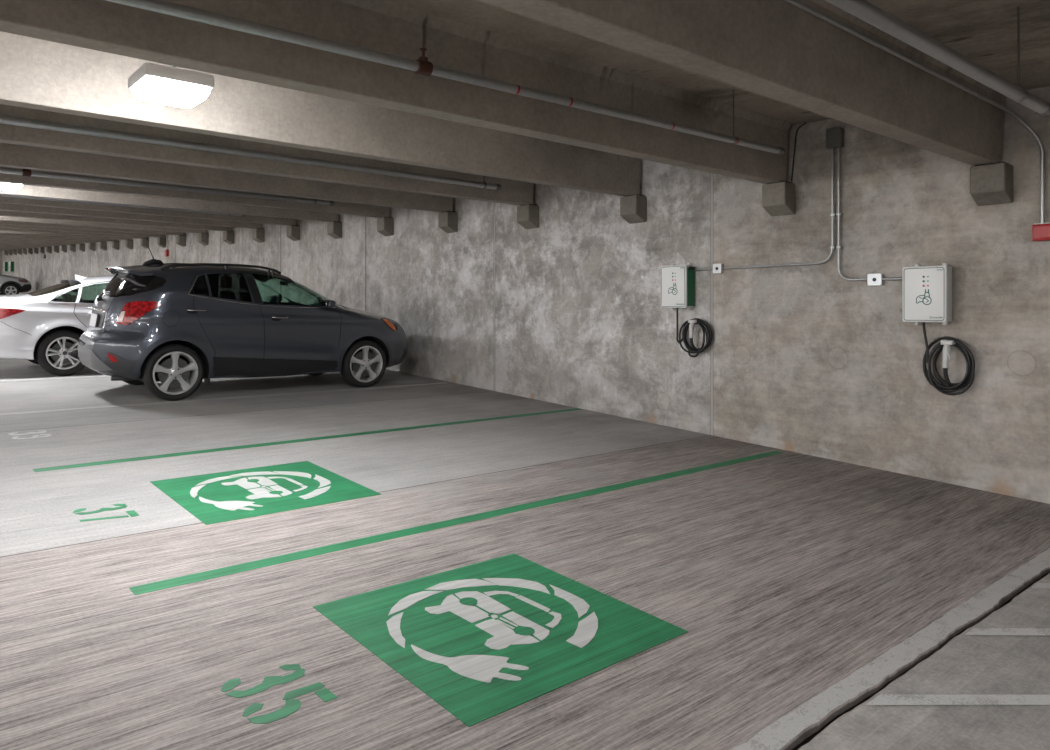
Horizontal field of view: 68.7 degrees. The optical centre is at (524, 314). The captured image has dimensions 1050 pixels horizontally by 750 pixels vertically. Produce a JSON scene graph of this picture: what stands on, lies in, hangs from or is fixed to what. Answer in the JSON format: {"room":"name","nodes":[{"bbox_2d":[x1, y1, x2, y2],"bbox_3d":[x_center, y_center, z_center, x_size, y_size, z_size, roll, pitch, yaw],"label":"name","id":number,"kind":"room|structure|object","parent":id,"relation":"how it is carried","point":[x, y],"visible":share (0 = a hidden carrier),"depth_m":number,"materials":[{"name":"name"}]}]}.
{"room":"parking garage","nodes":[
{"label":"parking garage","id":0,"kind":"room"},
{"bbox_2d":[0,251,1,273],"bbox_3d":[-41.395,-3.162,44.494,18.421,3.683,0.250,0,0,-41],"label":"wall","id":1,"kind":"structure","parent":0,"point":[0,251],"depth_m":50.36,"materials":[{"name":"concrete"}]},
{"bbox_2d":[0,293,1049,749],"bbox_3d":[-19.216,0.188,18.691,18.421,3.417,67.800,0,0,-41],"label":"floor","id":2,"kind":"structure","parent":0,"point":[787,574],"depth_m":4.15,"materials":[{"name":"concrete"}]},
{"bbox_2d":[0,274,31,294],"bbox_3d":[-27.407,-1.660,38.264,4.623,1.744,1.944,0,0,-40],"label":"suv","id":3,"kind":"object","parent":2,"relation":"on","point":[9,285],"visible":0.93,"depth_m":38.62,"materials":[{"name":"silver metal"}]},
{"bbox_2d":[9,430,51,438],"bbox_3d":[-4.561,1.112,7.077,0.319,0.020,0.369,0,0,-41],"label":"bay number","id":4,"kind":"object","parent":2,"relation":"on","point":[44,431],"visible":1,"depth_m":7.07,"materials":[{"name":"white paint"}]},
{"bbox_2d":[0,376,106,381],"bbox_3d":[-5.220,0.904,11.957,5.770,0.006,0.104,0,0,-41],"label":"parking line","id":5,"kind":"object","parent":2,"relation":"on","point":[87,376],"visible":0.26,"depth_m":10.76,"materials":[{"name":"white paint"}]},
{"bbox_2d":[0,275,114,375],"bbox_3d":[-6.136,0.137,12.524,4.819,1.512,2.091,0,0,-41],"label":"sedan","id":6,"kind":"object","parent":2,"relation":"on","point":[45,330],"visible":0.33,"depth_m":10.89,"materials":[{"name":"white metal"}]},
{"bbox_2d":[0,308,25,318],"bbox_3d":[-7.185,0.015,10.537,0.578,0.202,0.083,0,0,-16],"label":"tail lamp","id":7,"kind":"object","parent":6,"relation":"attached to","point":[5,313],"depth_m":10.56,"materials":[{"name":"red plastic"}]},
{"bbox_2d":[73,504,139,521],"bbox_3d":[-2.658,1.259,4.861,0.316,0.019,0.361,0,0,-41],"label":"bay number","id":8,"kind":"object","parent":2,"relation":"on","point":[132,513],"visible":1,"depth_m":4.87,"materials":[{"name":"green paint"}]},
{"bbox_2d":[0,382,445,414],"bbox_3d":[-3.382,1.046,9.818,5.770,0.006,0.104,0,0,-41],"label":"parking line","id":9,"kind":"object","parent":2,"relation":"on","point":[442,382],"visible":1,"depth_m":9.31,"materials":[{"name":"white paint"}]},
{"bbox_2d":[78,246,407,400],"bbox_3d":[-3.709,0.091,10.684,4.267,1.901,2.053,0,0,-41],"label":"compact suv","id":10,"kind":"object","parent":2,"relation":"on","point":[171,324],"visible":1,"depth_m":9.55,"materials":[{"name":"grey metal"}]},
{"bbox_2d":[115,301,161,324],"bbox_3d":[-4.539,-0.010,9.006,0.532,0.285,0.104,0,0,-5],"label":"tail lamp","id":11,"kind":"object","parent":10,"relation":"attached to","point":[127,312],"depth_m":8.99,"materials":[{"name":"red plastic"}]},
{"bbox_2d":[280,281,287,285],"bbox_3d":[-3.410,-0.455,10.923,0.069,0.095,0.240,0,3,-41],"label":"rearview mirror","id":12,"kind":"object","parent":10,"relation":"attached to","point":[281,282],"depth_m":10.88,"materials":[{"name":"black mirror"}]},
{"bbox_2d":[323,299,335,307],"bbox_3d":[-2.630,-0.136,10.374,0.159,0.119,0.175,0,3,-41],"label":"mirror","id":13,"kind":"object","parent":10,"relation":"attached to","point":[326,303],"depth_m":10.30,"materials":[{"name":"grey mirror"}]},
{"bbox_2d":[401,349,407,360],"bbox_3d":[-2.189,0.587,12.042,0.192,0.174,1.330,0,3,-41],"label":"grille","id":14,"kind":"object","parent":10,"relation":"attached to","point":[404,352],"depth_m":11.54,"materials":[{"name":"black"}]},
{"bbox_2d":[150,461,380,524],"bbox_3d":[-1.885,1.258,5.553,1.220,0.064,1.220,0,0,-41],"label":"sign","id":15,"kind":"object","parent":2,"relation":"on","point":[212,498],"visible":1,"depth_m":5.48,"materials":[{"name":"green paint"}]},
{"bbox_2d":[221,664,337,723],"bbox_3d":[-0.918,1.394,2.837,0.317,0.019,0.360,0,0,-41],"label":"bay number","id":16,"kind":"object","parent":2,"relation":"on","point":[291,706],"visible":1,"depth_m":2.83,"materials":[{"name":"green paint"}]},
{"bbox_2d":[33,408,582,471],"bbox_3d":[-1.519,1.187,7.720,5.820,0.007,0.114,0,0,-41],"label":"parking line","id":17,"kind":"object","parent":2,"relation":"on","point":[565,410],"visible":1,"depth_m":7.04,"materials":[{"name":"green paint"}]},
{"bbox_2d":[129,451,783,594],"bbox_3d":[0.288,1.330,5.548,5.730,0.007,0.114,0,0,-41],"label":"parking line","id":18,"kind":"object","parent":2,"relation":"on","point":[196,577],"visible":1,"depth_m":4.66,"materials":[{"name":"green paint"}]},
{"bbox_2d":[313,553,687,726],"bbox_3d":[-0.129,1.393,3.509,1.220,0.064,1.220,0,0,-41],"label":"sign","id":19,"kind":"object","parent":2,"relation":"on","point":[484,640],"visible":1,"depth_m":3.39,"materials":[{"name":"green paint"}]},
{"bbox_2d":[732,548,1049,749],"bbox_3d":[1.962,1.460,3.586,5.850,0.007,0.117,0,0,-41],"label":"curb","id":20,"kind":"object","parent":2,"relation":"on","point":[779,733],"visible":1,"depth_m":3.21,"materials":[{"name":"paint"}]},
{"bbox_2d":[866,694,1049,704],"bbox_3d":[2.353,1.496,2.979,2.160,0.064,0.070,0,0,-3],"label":"hatch stripe","id":21,"kind":"object","parent":2,"relation":"on","point":[882,699],"visible":1,"depth_m":2.93,"materials":[{"name":"white paint"}]},
{"bbox_2d":[965,628,1049,634],"bbox_3d":[3.081,1.496,3.604,2.160,0.064,0.070,0,0,-3],"label":"hatch stripe","id":22,"kind":"object","parent":2,"relation":"on","point":[975,631],"visible":1,"depth_m":3.55,"materials":[{"name":"white paint"}]},
{"bbox_2d":[1031,583,1049,587],"bbox_3d":[3.779,1.496,4.204,2.160,0.064,0.070,0,0,-3],"label":"hatch stripe","id":23,"kind":"object","parent":2,"relation":"on","point":[1038,585],"visible":1,"depth_m":4.14,"materials":[{"name":"white paint"}]},
{"bbox_2d":[2,86,1049,503],"bbox_3d":[-12.136,-1.447,24.776,0.250,7.087,67.800,0,0,-41],"label":"wall","id":24,"kind":"structure","parent":0,"point":[812,360],"depth_m":7.79,"materials":[{"name":"concrete"}]},
{"bbox_2d":[3,261,7,271],"bbox_3d":[-32.770,-2.986,48.433,0.205,0.672,0.520,0,0,-41],"label":"charger","id":25,"kind":"object","parent":24,"relation":"attached to","point":[5,264],"visible":1,"depth_m":48.26,"materials":[{"name":"grey"}]},
{"bbox_2d":[9,261,13,271],"bbox_3d":[-31.075,-2.866,46.461,0.205,0.672,0.520,0,0,-41],"label":"charger","id":26,"kind":"object","parent":24,"relation":"attached to","point":[11,263],"visible":1,"depth_m":46.29,"materials":[{"name":"grey"}]},
{"bbox_2d":[40,247,44,253],"bbox_3d":[-24.182,-3.180,38.453,0.190,0.308,0.250,0,0,-41],"label":"corbel","id":27,"kind":"object","parent":24,"relation":"attached to","point":[42,249],"visible":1,"depth_m":38.38,"materials":[{"name":"grey concrete"}]},
{"bbox_2d":[46,247,51,253],"bbox_3d":[-22.971,-3.086,37.044,0.190,0.308,0.250,0,0,-41],"label":"corbel","id":28,"kind":"object","parent":24,"relation":"attached to","point":[48,249],"visible":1,"depth_m":36.98,"materials":[{"name":"grey concrete"}]},
{"bbox_2d":[53,246,58,252],"bbox_3d":[-21.760,-2.992,35.635,0.190,0.308,0.250,0,0,-41],"label":"corbel","id":29,"kind":"object","parent":24,"relation":"attached to","point":[55,248],"visible":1,"depth_m":35.56,"materials":[{"name":"grey concrete"}]},
{"bbox_2d":[61,245,66,252],"bbox_3d":[-20.549,-2.899,34.226,0.190,0.308,0.250,0,0,-41],"label":"corbel","id":30,"kind":"object","parent":24,"relation":"attached to","point":[64,247],"visible":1,"depth_m":34.16,"materials":[{"name":"grey concrete"}]},
{"bbox_2d":[70,245,75,251],"bbox_3d":[-19.338,-2.805,32.817,0.190,0.308,0.250,0,0,-41],"label":"corbel","id":31,"kind":"object","parent":24,"relation":"attached to","point":[72,247],"visible":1,"depth_m":32.73,"materials":[{"name":"grey concrete"}]},
{"bbox_2d":[79,244,84,251],"bbox_3d":[-18.127,-2.711,31.408,0.190,0.308,0.250,0,0,-41],"label":"corbel","id":32,"kind":"object","parent":24,"relation":"attached to","point":[81,246],"visible":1,"depth_m":31.31,"materials":[{"name":"grey concrete"}]},
{"bbox_2d":[89,243,95,250],"bbox_3d":[-16.916,-2.618,29.999,0.190,0.308,0.250,0,0,-41],"label":"corbel","id":33,"kind":"object","parent":24,"relation":"attached to","point":[92,246],"visible":1,"depth_m":29.92,"materials":[{"name":"grey concrete"}]},
{"bbox_2d":[100,242,106,250],"bbox_3d":[-15.704,-2.524,28.590,0.190,0.308,0.250,0,0,-41],"label":"corbel","id":34,"kind":"object","parent":24,"relation":"attached to","point":[103,245],"visible":1,"depth_m":28.52,"materials":[{"name":"grey concrete"}]},
{"bbox_2d":[112,241,118,249],"bbox_3d":[-14.493,-2.430,27.181,0.190,0.308,0.250,0,0,-41],"label":"corbel","id":35,"kind":"object","parent":24,"relation":"attached to","point":[115,244],"visible":1,"depth_m":27.09,"materials":[{"name":"grey concrete"}]},
{"bbox_2d":[125,240,132,248],"bbox_3d":[-13.282,-2.337,25.772,0.190,0.308,0.250,0,0,-41],"label":"corbel","id":36,"kind":"object","parent":24,"relation":"attached to","point":[128,243],"visible":1,"depth_m":25.68,"materials":[{"name":"grey concrete"}]},
{"bbox_2d":[140,238,148,248],"bbox_3d":[-12.071,-2.243,24.363,0.190,0.308,0.250,0,0,-41],"label":"corbel","id":37,"kind":"object","parent":24,"relation":"attached to","point":[144,242],"visible":0.94,"depth_m":24.28,"materials":[{"name":"grey concrete"}]},
{"bbox_2d":[157,237,165,247],"bbox_3d":[-10.860,-2.150,22.953,0.190,0.308,0.250,0,0,-41],"label":"corbel","id":38,"kind":"object","parent":24,"relation":"attached to","point":[161,241],"visible":1,"depth_m":22.88,"materials":[{"name":"grey concrete"}]},
{"bbox_2d":[165,235,168,256],"bbox_3d":[-10.628,-2.271,22.776,0.070,1.130,0.180,0,0,-41],"label":"fire alarm box","id":39,"kind":"object","parent":24,"relation":"attached to","point":[167,250],"visible":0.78,"depth_m":22.75,"materials":[{"name":"red plastic"}]},
{"bbox_2d":[176,235,185,246],"bbox_3d":[-9.649,-2.056,21.544,0.190,0.308,0.250,0,0,-41],"label":"corbel","id":40,"kind":"object","parent":24,"relation":"attached to","point":[180,239],"visible":1,"depth_m":21.46,"materials":[{"name":"grey concrete"}]},
{"bbox_2d":[198,233,208,245],"bbox_3d":[-8.438,-1.962,20.135,0.190,0.308,0.250,0,0,-41],"label":"corbel","id":41,"kind":"object","parent":24,"relation":"attached to","point":[203,238],"visible":1,"depth_m":20.07,"materials":[{"name":"grey concrete"}]},
{"bbox_2d":[223,231,233,243],"bbox_3d":[-7.227,-1.869,18.726,0.190,0.308,0.250,0,0,-41],"label":"corbel","id":42,"kind":"object","parent":24,"relation":"attached to","point":[228,236],"visible":1,"depth_m":18.65,"materials":[{"name":"grey concrete"}]},
{"bbox_2d":[252,228,263,242],"bbox_3d":[-6.016,-1.775,17.317,0.190,0.308,0.250,0,0,-41],"label":"corbel","id":43,"kind":"object","parent":24,"relation":"attached to","point":[258,233],"visible":1,"depth_m":17.24,"materials":[{"name":"grey concrete"}]},
{"bbox_2d":[286,225,299,240],"bbox_3d":[-4.804,-1.681,15.908,0.190,0.308,0.250,0,0,-41],"label":"corbel","id":44,"kind":"object","parent":24,"relation":"attached to","point":[292,231],"visible":1,"depth_m":15.84,"materials":[{"name":"grey concrete"}]},
{"bbox_2d":[327,221,341,238],"bbox_3d":[-3.593,-1.588,14.499,0.190,0.308,0.250,0,0,-41],"label":"corbel","id":45,"kind":"object","parent":24,"relation":"attached to","point":[334,229],"visible":1,"depth_m":14.42,"materials":[{"name":"grey concrete"}]},
{"bbox_2d":[377,217,393,235],"bbox_3d":[-2.382,-1.494,13.090,0.190,0.308,0.250,0,0,-41],"label":"corbel","id":46,"kind":"object","parent":24,"relation":"attached to","point":[385,225],"visible":1,"depth_m":13.01,"materials":[{"name":"grey concrete"}]},
{"bbox_2d":[438,211,457,232],"bbox_3d":[-1.171,-1.401,11.681,0.190,0.308,0.250,0,0,-41],"label":"corbel","id":47,"kind":"object","parent":24,"relation":"attached to","point":[447,221],"visible":1,"depth_m":11.61,"materials":[{"name":"grey concrete"}]},
{"bbox_2d":[517,204,538,228],"bbox_3d":[0.040,-1.307,10.272,0.190,0.308,0.250,0,0,-41],"label":"corbel","id":48,"kind":"object","parent":24,"relation":"attached to","point":[527,215],"visible":1,"depth_m":10.20,"materials":[{"name":"grey concrete"}]},
{"bbox_2d":[620,194,646,223],"bbox_3d":[1.251,-1.213,8.863,0.190,0.308,0.250,0,0,-41],"label":"corbel","id":49,"kind":"object","parent":24,"relation":"attached to","point":[633,208],"visible":1,"depth_m":8.79,"materials":[{"name":"grey concrete"}]},
{"bbox_2d":[661,263,694,309],"bbox_3d":[1.675,-0.298,8.382,0.175,0.517,0.370,0,0,-41],"label":"charger","id":50,"kind":"object","parent":24,"relation":"attached to","point":[677,281],"visible":1,"depth_m":8.29,"materials":[{"name":"grey plastic"}]},
{"bbox_2d":[661,266,684,306],"bbox_3d":[1.605,-0.298,8.335,0.001,0.437,0.322,0,0,-41],"label":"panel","id":51,"kind":"object","parent":50,"relation":"attached to","point":[672,266],"depth_m":8.22,"materials":[{"name":"white plastic"}]},
{"bbox_2d":[676,308,712,356],"bbox_3d":[1.808,0.199,8.236,0.162,0.532,0.442,0,0,-41],"label":"charging cable","id":52,"kind":"object","parent":50,"relation":"hanging from","point":[689,324],"visible":1,"depth_m":8.21,"materials":[{"name":"black rubber"}]},
{"bbox_2d":[693,268,712,270],"bbox_3d":[1.908,-0.476,8.191,0.026,0.026,0.265,0,0,-41],"label":"conduit","id":53,"kind":"object","parent":24,"relation":"attached to","point":[698,269],"visible":1,"depth_m":8.19,"materials":[{"name":"metal"}]},
{"bbox_2d":[713,264,723,273],"bbox_3d":[2.030,-0.476,8.061,0.055,0.103,0.108,0,0,-41],"label":"junction box","id":54,"kind":"object","parent":24,"relation":"attached to","point":[717,268],"visible":1,"depth_m":8.04,"materials":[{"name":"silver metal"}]},
{"bbox_2d":[722,148,833,269],"bbox_3d":[2.453,-1.004,7.557,0.023,1.078,1.226,0,0,-41],"label":"conduit","id":55,"kind":"object","parent":24,"relation":"attached to","point":[832,149],"visible":1,"depth_m":7.10,"materials":[{"name":"metal"}]},
{"bbox_2d":[762,181,794,215],"bbox_3d":[2.462,-1.119,7.454,0.190,0.308,0.250,0,0,-41],"label":"corbel","id":56,"kind":"object","parent":24,"relation":"attached to","point":[778,198],"visible":1,"depth_m":7.39,"materials":[{"name":"grey concrete"}]},
{"bbox_2d":[791,122,806,180],"bbox_3d":[2.629,-1.557,7.375,0.014,0.545,0.165,0,0,-41],"label":"conduit","id":57,"kind":"object","parent":24,"relation":"attached to","point":[805,122],"visible":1,"depth_m":7.40,"materials":[{"name":"grey metal"}]},
{"bbox_2d":[826,127,843,148],"bbox_3d":[2.861,-1.618,7.074,0.081,0.184,0.146,0,0,-41],"label":"junction box","id":58,"kind":"object","parent":24,"relation":"attached to","point":[834,137],"visible":1,"depth_m":7.04,"materials":[{"name":"grey metal"}]},
{"bbox_2d":[838,147,866,280],"bbox_3d":[2.969,-0.921,6.957,0.023,1.243,0.282,0,0,-41],"label":"conduit","id":59,"kind":"object","parent":24,"relation":"attached to","point":[839,269],"visible":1,"depth_m":7.04,"materials":[{"name":"metal"}]},
{"bbox_2d":[867,273,882,285],"bbox_3d":[3.108,-0.304,6.806,0.055,0.108,0.130,0,0,-41],"label":"junction box","id":60,"kind":"object","parent":24,"relation":"attached to","point":[872,279],"visible":1,"depth_m":6.78,"materials":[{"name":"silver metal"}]},
{"bbox_2d":[882,277,902,280],"bbox_3d":[3.220,-0.306,6.664,0.026,0.026,0.230,0,0,-41],"label":"conduit","id":61,"kind":"object","parent":24,"relation":"attached to","point":[889,278],"visible":0.66,"depth_m":6.67,"materials":[{"name":"metal"}]},
{"bbox_2d":[783,0,1044,222],"bbox_3d":[0.492,-1.145,3.111,8.802,0.918,0.185,0,0,-39],"label":"conduit","id":62,"kind":"object","parent":24,"relation":"attached to","point":[795,3],"visible":1,"depth_m":4.98,"materials":[{"name":"metal"}]},
{"bbox_2d":[792,572,1049,749],"bbox_3d":[-2.708,1.501,-0.515,18.421,0.020,0.050,0,0,-41],"label":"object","id":63,"kind":"structure","parent":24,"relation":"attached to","point":[812,736],"depth_m":2.93,"materials":[{"name":"grey"}]},
{"bbox_2d":[903,263,951,324],"bbox_3d":[3.366,-0.165,6.414,0.175,0.517,0.350,0,0,-41],"label":"charger","id":64,"kind":"object","parent":24,"relation":"attached to","point":[927,290],"visible":1,"depth_m":6.34,"materials":[{"name":"grey plastic"}]},
{"bbox_2d":[922,322,974,394],"bbox_3d":[3.473,0.363,6.299,0.162,0.602,0.406,0,0,-41],"label":"charging cable","id":65,"kind":"object","parent":64,"relation":"hanging from","point":[944,345],"visible":1,"depth_m":6.28,"materials":[{"name":"black rubber"}]},
{"bbox_2d":[970,161,1012,205],"bbox_3d":[3.673,-1.026,6.045,0.190,0.308,0.250,0,0,-41],"label":"corbel","id":66,"kind":"object","parent":24,"relation":"attached to","point":[990,184],"visible":1,"depth_m":5.99,"materials":[{"name":"grey concrete"}]},
{"bbox_2d":[1032,222,1049,241],"bbox_3d":[3.939,-0.623,5.819,0.082,0.133,0.150,0,0,-41],"label":"fire alarm box","id":67,"kind":"object","parent":24,"relation":"attached to","point":[1040,231],"visible":1,"depth_m":5.80,"materials":[{"name":"red plastic"}]},
{"bbox_2d":[387,0,1049,124],"bbox_3d":[-19.216,-3.132,18.691,18.821,3.737,68.200,0,0,-41],"label":"ceiling","id":68,"kind":"structure","parent":0,"point":[984,32],"depth_m":4.92,"materials":[{"name":"concrete"}]},
{"bbox_2d":[0,183,22,190],"bbox_3d":[-7.027,-1.981,10.369,0.400,0.585,0.400,0,0,-41],"label":"ceiling lamp","id":69,"kind":"object","parent":68,"relation":"hanging from","point":[3,186],"visible":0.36,"depth_m":10.30,"materials":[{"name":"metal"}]},
{"bbox_2d":[1,246,36,247],"bbox_3d":[-32.329,-3.723,33.947,18.321,0.602,0.320,0,0,-41],"label":"ceiling beam","id":70,"kind":"structure","parent":68,"relation":"attached to","point":[1,246],"depth_m":39.29,"materials":[{"name":"concrete"}]},
{"bbox_2d":[0,245,40,247],"bbox_3d":[-31.118,-3.629,32.538,18.321,0.602,0.320,0,0,-41],"label":"ceiling beam","id":71,"kind":"structure","parent":68,"relation":"attached to","point":[0,245],"depth_m":37.83,"materials":[{"name":"concrete"}]},
{"bbox_2d":[0,244,49,246],"bbox_3d":[-29.907,-3.536,31.129,18.321,0.602,0.320,0,0,-41],"label":"ceiling beam","id":72,"kind":"structure","parent":68,"relation":"attached to","point":[0,244],"depth_m":36.35,"materials":[{"name":"concrete"}]},
{"bbox_2d":[0,243,57,245],"bbox_3d":[-28.696,-3.442,29.720,18.321,0.602,0.320,0,0,-41],"label":"ceiling beam","id":73,"kind":"structure","parent":68,"relation":"attached to","point":[0,243],"depth_m":34.89,"materials":[{"name":"concrete"}]},
{"bbox_2d":[0,241,62,245],"bbox_3d":[-27.485,-3.348,28.311,18.321,0.602,0.320,0,0,-41],"label":"ceiling beam","id":74,"kind":"structure","parent":68,"relation":"attached to","point":[0,241],"depth_m":33.35,"materials":[{"name":"concrete"}]},
{"bbox_2d":[0,240,73,244],"bbox_3d":[-26.273,-3.255,26.901,18.321,0.602,0.320,0,0,-41],"label":"ceiling beam","id":75,"kind":"structure","parent":68,"relation":"attached to","point":[0,240],"depth_m":31.91,"materials":[{"name":"concrete"}]},
{"bbox_2d":[0,238,82,243],"bbox_3d":[-25.062,-3.161,25.492,18.321,0.602,0.320,0,0,-41],"label":"ceiling beam","id":76,"kind":"structure","parent":68,"relation":"attached to","point":[0,238],"depth_m":30.39,"materials":[{"name":"concrete"}]},
{"bbox_2d":[0,237,93,242],"bbox_3d":[-23.851,-3.067,24.083,18.321,0.602,0.320,0,0,-41],"label":"ceiling beam","id":77,"kind":"structure","parent":68,"relation":"attached to","point":[0,237],"depth_m":28.93,"materials":[{"name":"concrete"}]},
{"bbox_2d":[0,235,104,241],"bbox_3d":[-22.640,-2.974,22.674,18.321,0.602,0.320,0,0,-41],"label":"ceiling beam","id":78,"kind":"structure","parent":68,"relation":"attached to","point":[0,235],"depth_m":27.48,"materials":[{"name":"concrete"}]},
{"bbox_2d":[0,233,116,240],"bbox_3d":[-21.429,-2.880,21.265,18.321,0.602,0.320,0,0,-41],"label":"ceiling beam","id":79,"kind":"structure","parent":68,"relation":"attached to","point":[12,234],"depth_m":25.97,"materials":[{"name":"concrete"}]},
{"bbox_2d":[0,230,130,239],"bbox_3d":[-20.218,-2.787,19.856,18.321,0.602,0.320,0,0,-41],"label":"ceiling beam","id":80,"kind":"structure","parent":68,"relation":"attached to","point":[1,231],"depth_m":24.47,"materials":[{"name":"concrete"}]},
{"bbox_2d":[0,227,146,238],"bbox_3d":[-19.007,-2.693,18.447,18.321,0.602,0.320,0,0,-41],"label":"ceiling beam","id":81,"kind":"structure","parent":68,"relation":"attached to","point":[5,229],"depth_m":23.00,"materials":[{"name":"concrete"}]},
{"bbox_2d":[0,224,163,236],"bbox_3d":[-17.796,-2.599,17.038,18.321,0.602,0.320,0,0,-41],"label":"ceiling beam","id":82,"kind":"structure","parent":68,"relation":"attached to","point":[1,225],"depth_m":21.49,"materials":[{"name":"concrete"}]},
{"bbox_2d":[0,220,183,234],"bbox_3d":[-16.585,-2.506,15.629,18.321,0.602,0.320,0,0,-41],"label":"ceiling beam","id":83,"kind":"structure","parent":68,"relation":"attached to","point":[1,221],"depth_m":20.01,"materials":[{"name":"concrete"}]},
{"bbox_2d":[1,210,182,223],"bbox_3d":[-13.408,-2.321,13.002,14.615,0.505,0.095,0,0,-41],"label":"ceiling pipe","id":84,"kind":"object","parent":68,"relation":"hanging from","point":[1,210],"visible":0.05,"depth_m":16.26,"materials":[{"name":"metal"}]},
{"bbox_2d":[0,216,205,232],"bbox_3d":[-15.373,-2.412,14.220,18.321,0.602,0.320,0,0,-41],"label":"ceiling beam","id":85,"kind":"structure","parent":68,"relation":"attached to","point":[4,218],"depth_m":18.50,"materials":[{"name":"concrete"}]},
{"bbox_2d":[0,210,231,230],"bbox_3d":[-14.162,-2.318,12.811,18.321,0.602,0.320,0,0,-41],"label":"ceiling beam","id":86,"kind":"structure","parent":68,"relation":"attached to","point":[2,213],"depth_m":17.00,"materials":[{"name":"concrete"}]},
{"bbox_2d":[0,194,245,216],"bbox_3d":[-10.996,-2.135,10.196,14.615,0.505,0.095,0,0,-41],"label":"ceiling pipe","id":87,"kind":"object","parent":68,"relation":"hanging from","point":[2,195],"visible":0.34,"depth_m":13.42,"materials":[{"name":"metal"}]},
{"bbox_2d":[0,203,260,228],"bbox_3d":[-12.951,-2.225,11.402,18.321,0.602,0.320,0,0,-41],"label":"ceiling beam","id":88,"kind":"structure","parent":68,"relation":"attached to","point":[8,207],"depth_m":15.47,"materials":[{"name":"concrete"}]},
{"bbox_2d":[0,196,296,225],"bbox_3d":[-11.740,-2.131,9.993,18.321,0.602,0.320,0,0,-41],"label":"ceiling beam","id":89,"kind":"structure","parent":68,"relation":"attached to","point":[7,200],"depth_m":14.03,"materials":[{"name":"concrete"}]},
{"bbox_2d":[0,167,333,205],"bbox_3d":[-8.584,-1.949,7.390,14.615,0.505,0.095,0,0,-41],"label":"ceiling pipe","id":90,"kind":"object","parent":68,"relation":"hanging from","point":[24,172],"visible":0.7,"depth_m":10.41,"materials":[{"name":"metal"}]},
{"bbox_2d":[0,185,337,221],"bbox_3d":[-10.529,-2.037,8.584,18.321,0.602,0.320,0,0,-41],"label":"ceiling beam","id":91,"kind":"structure","parent":68,"relation":"attached to","point":[25,190],"depth_m":12.47,"materials":[{"name":"concrete"}]},
{"bbox_2d":[128,62,213,107],"bbox_3d":[-2.183,-1.607,4.733,0.400,0.585,0.400,0,0,-41],"label":"ceiling lamp","id":92,"kind":"object","parent":68,"relation":"hanging from","point":[155,83],"visible":0.81,"depth_m":4.62,"materials":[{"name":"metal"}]},
{"bbox_2d":[0,166,389,217],"bbox_3d":[-9.318,-1.944,7.175,18.321,0.602,0.320,0,0,-41],"label":"ceiling beam","id":93,"kind":"structure","parent":68,"relation":"attached to","point":[345,208],"depth_m":10.98,"materials":[{"name":"concrete"}]},
{"bbox_2d":[0,143,452,211],"bbox_3d":[-8.107,-1.850,5.766,18.321,0.602,0.320,0,0,-41],"label":"ceiling beam","id":94,"kind":"structure","parent":68,"relation":"attached to","point":[11,155],"depth_m":9.28,"materials":[{"name":"concrete"}]},
{"bbox_2d":[0,115,500,190],"bbox_3d":[-5.994,-1.767,4.646,14.965,0.488,0.082,0,0,-41],"label":"ceiling pipe","id":95,"kind":"object","parent":68,"relation":"hanging from","point":[10,120],"visible":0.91,"depth_m":7.31,"materials":[{"name":"metal"}]},
{"bbox_2d":[0,104,533,204],"bbox_3d":[-6.896,-1.756,4.357,18.321,0.602,0.320,0,0,-41],"label":"ceiling beam","id":96,"kind":"structure","parent":68,"relation":"attached to","point":[514,192],"depth_m":7.70,"materials":[{"name":"concrete"}]},
{"bbox_2d":[0,31,640,195],"bbox_3d":[-5.685,-1.663,2.948,18.321,0.602,0.320,0,0,-41],"label":"ceiling beam","id":97,"kind":"structure","parent":68,"relation":"attached to","point":[39,74],"depth_m":6.14,"materials":[{"name":"concrete"}]},
{"bbox_2d":[0,0,790,183],"bbox_3d":[-4.473,-1.569,1.539,18.321,0.602,0.320,0,0,-41],"label":"ceiling beam","id":98,"kind":"structure","parent":68,"relation":"attached to","point":[384,26],"depth_m":4.71,"materials":[{"name":"concrete"}]},
{"bbox_2d":[105,0,784,154],"bbox_3d":[-3.473,-1.515,1.789,15.066,0.608,0.078,0,0,-41],"label":"ceiling pipe","id":99,"kind":"object","parent":68,"relation":"hanging from","point":[421,66],"visible":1,"depth_m":4.22,"materials":[{"name":"metal"}]},
{"bbox_2d":[478,0,1006,165],"bbox_3d":[-3.262,-1.475,0.130,18.321,0.602,0.320,0,0,-41],"label":"ceiling beam","id":100,"kind":"structure","parent":68,"relation":"attached to","point":[778,50],"depth_m":4.11,"materials":[{"name":"concrete"}]},
{"bbox_2d":[825,0,1049,116],"bbox_3d":[0.323,-1.444,2.190,7.345,0.531,0.082,0,0,-41],"label":"ceiling pipe","id":101,"kind":"object","parent":68,"relation":"hanging from","point":[864,10],"visible":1,"depth_m":3.56,"materials":[{"name":"metal"}]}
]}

